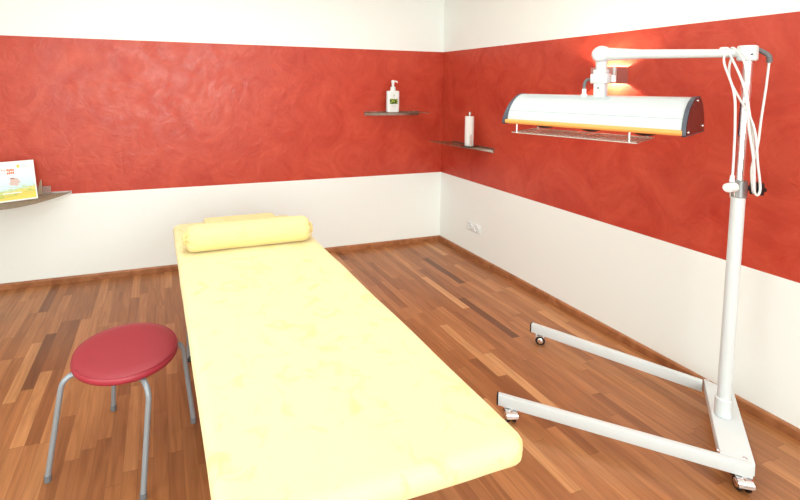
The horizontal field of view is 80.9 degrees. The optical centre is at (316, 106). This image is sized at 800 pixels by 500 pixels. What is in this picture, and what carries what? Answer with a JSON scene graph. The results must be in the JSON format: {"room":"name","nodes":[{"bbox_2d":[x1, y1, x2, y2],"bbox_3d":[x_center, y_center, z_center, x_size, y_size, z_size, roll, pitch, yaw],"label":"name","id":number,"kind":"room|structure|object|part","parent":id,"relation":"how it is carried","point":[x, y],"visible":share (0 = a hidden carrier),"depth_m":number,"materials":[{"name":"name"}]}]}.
{"room":"massage therapy room","nodes":[
{"label":"massage therapy room","id":0,"kind":"room"},
{"bbox_2d":[0,0,444,283],"bbox_3d":[-0.803,0.080,4.258,4.740,2.750,0.120,0,3,-19],"label":"wall","id":1,"kind":"structure","parent":0,"point":[156,116],"depth_m":4.13,"materials":[{"name":"paint"}]},
{"bbox_2d":[37,190,71,195],"bbox_3d":[-2.333,0.720,3.452,0.819,0.027,0.475,0,3,-19],"label":"glass shelf","id":2,"kind":"object","parent":1,"relation":"attached to","point":[70,191],"visible":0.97,"depth_m":3.76,"materials":[{"name":"beige"}]},
{"bbox_2d":[0,160,37,202],"bbox_3d":[-2.363,0.569,3.457,0.440,0.281,0.188,-2,3,-40],"label":"brochure","id":3,"kind":"object","parent":2,"relation":"on","point":[17,178],"visible":1,"depth_m":3.52,"materials":[{"name":"white paper"}]},
{"bbox_2d":[38,180,42,193],"bbox_3d":[-2.194,0.641,3.705,0.106,0.120,0.051,0,3,-19],"label":"display stand","id":4,"kind":"object","parent":2,"relation":"on","point":[40,183],"visible":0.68,"depth_m":3.68,"materials":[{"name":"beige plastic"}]},
{"bbox_2d":[0,235,438,290],"bbox_3d":[-0.794,1.430,4.253,4.500,0.052,0.016,0,3,-19],"label":"baseboard","id":5,"kind":"structure","parent":1,"relation":"attached to","point":[158,269],"depth_m":3.98,"materials":[{"name":"brown wood"}]},
{"bbox_2d":[364,111,418,115],"bbox_3d":[0.823,0.072,4.660,0.671,0.043,0.164,0,3,-19],"label":"glass shelf","id":6,"kind":"object","parent":1,"relation":"attached to","point":[366,113],"visible":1,"depth_m":4.70,"materials":[{"name":"grey"}]},
{"bbox_2d":[386,80,398,111],"bbox_3d":[0.769,-0.105,4.630,0.134,0.320,0.058,0,3,-19],"label":"pump bottle","id":7,"kind":"object","parent":6,"relation":"on","point":[392,96],"visible":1,"depth_m":4.61,"materials":[{"name":"white plastic"}]},
{"bbox_2d":[390,99,397,103],"bbox_3d":[0.774,-0.051,4.605,0.086,0.050,0.002,0,3,-19],"label":"label","id":8,"kind":"object","parent":7,"relation":"attached to","point":[392,101],"depth_m":4.60,"materials":[{"name":"green paper"}]},
{"bbox_2d":[0,241,799,499],"bbox_3d":[0.315,1.613,0.947,4.570,0.001,7.100,0,3,-19],"label":"floor","id":9,"kind":"structure","parent":0,"point":[474,318],"depth_m":2.44,"materials":[{"name":"brown wood"}]},
{"bbox_2d":[44,323,195,499],"bbox_3d":[-0.857,1.310,2.073,0.462,0.480,0.466,1,3,12],"label":"stool","id":10,"kind":"object","parent":9,"relation":"on","point":[127,353],"visible":1,"depth_m":1.97,"materials":[{"name":"red leather"}]},
{"bbox_3d":[-1.030,1.329,1.958,0.222,0.416,0.024,-1,3,-33],"label":"leg","id":11,"kind":"part","parent":10,"relation":"part of","materials":[{"name":"grey paint"}]},
{"bbox_3d":[-0.972,1.317,2.245,0.024,0.416,0.217,-1,3,-35],"label":"leg","id":12,"kind":"part","parent":10,"relation":"part of","materials":[{"name":"grey paint"}]},
{"bbox_3d":[-0.851,1.077,2.062,0.430,0.012,0.430,0,3,-19],"label":"seat","id":13,"kind":"part","parent":10,"relation":"part of","materials":[{"name":"red leather"}]},
{"bbox_3d":[-0.851,1.099,2.063,0.446,0.032,0.446,0,3,-19],"label":"seat","id":14,"kind":"part","parent":10,"relation":"part of","materials":[{"name":"red leather"}]},
{"bbox_3d":[-0.722,1.333,1.915,0.054,0.417,0.214,-1,3,-30],"label":"leg","id":15,"kind":"part","parent":10,"relation":"part of","materials":[{"name":"grey paint"}]},
{"bbox_3d":[-0.680,1.322,2.190,0.218,0.416,0.024,-1,3,-34],"label":"leg","id":16,"kind":"part","parent":10,"relation":"part of","materials":[{"name":"grey paint"}]},
{"bbox_2d":[173,215,522,499],"bbox_3d":[-0.201,1.199,2.206,0.874,0.706,2.340,0,3,-19],"label":"bed","id":17,"kind":"object","parent":9,"relation":"on","point":[308,386],"visible":0.8,"depth_m":1.43,"materials":[{"name":"pale yellow terry fabric cover"},{"name":"grey lacquer"}]},
{"bbox_3d":[-0.755,1.213,2.752,0.040,0.575,0.040,0,3,-19],"label":"leg","id":18,"kind":"part","parent":17,"relation":"part of","materials":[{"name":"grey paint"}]},
{"bbox_2d":[204,213,276,223],"bbox_3d":[-0.491,0.775,3.043,0.473,0.059,0.252,0,3,-19],"label":"cushion","id":19,"kind":"object","parent":17,"relation":"on","point":[260,215],"visible":0.24,"depth_m":3.09,"materials":[{"name":"yellow fabric"}]},
{"bbox_2d":[181,215,312,251],"bbox_3d":[-0.394,0.746,2.730,0.785,0.146,0.156,0,3,-19],"label":"bolster pillow","id":20,"kind":"object","parent":17,"relation":"on","point":[256,232],"visible":1,"depth_m":2.66,"materials":[{"name":"yellow fabric"}]},
{"bbox_2d":[496,45,772,492],"bbox_3d":[1.474,0.617,2.358,1.190,1.887,0.935,3,3,42],"label":"lamp","id":21,"kind":"object","parent":9,"relation":"on","point":[647,116],"visible":1,"depth_m":2.18,"materials":[{"name":"white metal"}]},
{"bbox_2d":[502,407,518,419],"bbox_3d":[0.962,1.513,2.282,0.056,0.031,0.066,1,3,0],"label":"caster wheel","id":22,"kind":"object","parent":21,"relation":"attached to","point":[510,413],"depth_m":2.26,"materials":[{"name":"silver metal"}]},
{"bbox_3d":[1.284,0.008,2.936,0.303,0.191,0.038,-1,3,-37],"label":"panel","id":23,"kind":"part","parent":21,"relation":"part of","materials":[{"name":"grey metal"}]},
{"bbox_2d":[535,333,545,341],"bbox_3d":[1.447,1.487,2.975,0.066,0.031,0.056,2,3,24],"label":"caster wheel","id":24,"kind":"object","parent":21,"relation":"attached to","point":[539,337],"depth_m":2.95,"materials":[{"name":"silver metal"}]},
{"bbox_3d":[1.551,0.117,2.595,0.109,0.050,0.109,0,3,-19],"label":"heat bulb","id":25,"kind":"part","parent":21,"relation":"part of","materials":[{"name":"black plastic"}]},
{"bbox_3d":[1.721,1.456,2.717,0.855,0.054,0.032,3,3,43],"label":"floor leg","id":26,"kind":"part","parent":21,"relation":"part of","materials":[{"name":"white paint"}]},
{"bbox_3d":[1.350,1.479,2.099,0.971,0.054,0.028,2,3,26],"label":"floor leg","id":27,"kind":"part","parent":21,"relation":"part of","materials":[{"name":"white paint"}]},
{"bbox_3d":[1.709,0.128,2.389,0.109,0.050,0.109,0,3,-19],"label":"heat bulb","id":28,"kind":"part","parent":21,"relation":"part of","materials":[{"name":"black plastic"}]},
{"bbox_3d":[1.777,-0.270,2.327,0.054,0.066,0.592,-2,3,-42],"label":"arm","id":29,"kind":"part","parent":21,"relation":"part of","materials":[{"name":"white paint"}]},
{"bbox_3d":[1.827,0.045,2.228,0.292,0.190,0.113,0,3,-19],"label":"panel","id":30,"kind":"part","parent":21,"relation":"part of","materials":[{"name":"grey"}]},
{"bbox_3d":[1.832,0.045,2.221,0.289,0.176,0.003,-1,3,-37],"label":"panel","id":31,"kind":"part","parent":21,"relation":"part of","materials":[{"name":"grey"}]},
{"bbox_2d":[714,394,732,419],"bbox_3d":[1.916,1.411,2.167,0.068,0.087,0.065,0,3,-19],"label":"socket","id":32,"kind":"object","parent":21,"relation":"attached to","point":[723,406],"depth_m":2.14,"materials":[{"name":"white paint"}]},
{"bbox_2d":[729,473,755,490],"bbox_3d":[1.758,1.538,1.899,0.056,0.031,0.066,1,3,14],"label":"caster wheel","id":33,"kind":"object","parent":21,"relation":"attached to","point":[742,481],"depth_m":1.88,"materials":[{"name":"silver metal"}]},
{"bbox_3d":[2.023,0.381,2.131,0.074,0.059,0.066,1,3,1],"label":"clamp knob","id":34,"kind":"part","parent":21,"relation":"part of","materials":[{"name":"black plastic"}]},
{"bbox_2d":[440,0,799,428],"bbox_3d":[2.529,0.227,1.635,0.120,2.750,7.000,0,3,-19],"label":"wall","id":35,"kind":"structure","parent":0,"point":[633,238],"depth_m":2.90,"materials":[{"name":"red paint"}]},
{"bbox_2d":[452,140,493,152],"bbox_3d":[1.383,0.382,4.457,0.233,0.043,0.714,0,3,-19],"label":"glass shelf","id":36,"kind":"object","parent":35,"relation":"attached to","point":[482,148],"visible":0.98,"depth_m":4.33,"materials":[{"name":"beige"}]},
{"bbox_2d":[460,112,477,147],"bbox_3d":[1.423,0.211,4.281,0.160,0.325,0.160,0,3,-19],"label":"holder","id":37,"kind":"object","parent":36,"relation":"on","point":[469,113],"visible":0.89,"depth_m":4.24,"materials":[{"name":"grey metal"}]},
{"bbox_2d":[464,116,473,145],"bbox_3d":[1.423,0.226,4.282,0.080,0.273,0.080,0,3,-19],"label":"paper roll","id":38,"kind":"object","parent":37,"relation":"on","point":[469,120],"visible":0.94,"depth_m":4.25,"materials":[{"name":"white paper"}]},
{"bbox_2d":[467,221,480,233],"bbox_3d":[1.512,1.162,4.429,0.016,0.080,0.192,0,3,-19],"label":"power socket","id":39,"kind":"object","parent":35,"relation":"attached to","point":[471,226],"visible":1,"depth_m":4.42,"materials":[{"name":"white plastic"}]},
{"bbox_2d":[590,67,627,83],"bbox_3d":[1.923,-0.205,3.033,0.123,0.108,0.202,0,3,-19],"label":"wall lamp","id":40,"kind":"object","parent":35,"relation":"attached to","point":[619,74],"visible":0.66,"depth_m":2.95,"materials":[{"name":"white metal"}]},
{"bbox_3d":[1.964,-0.201,2.955,0.095,0.107,0.004,0,3,-19],"label":"panel","id":41,"kind":"part","parent":40,"relation":"part of","materials":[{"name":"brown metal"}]},
{"bbox_2d":[439,235,799,441],"bbox_3d":[2.452,1.575,1.672,0.016,0.052,7.000,0,3,-19],"label":"baseboard","id":42,"kind":"structure","parent":35,"relation":"attached to","point":[767,417],"depth_m":2.96,"materials":[{"name":"brown wood"}]}
]}

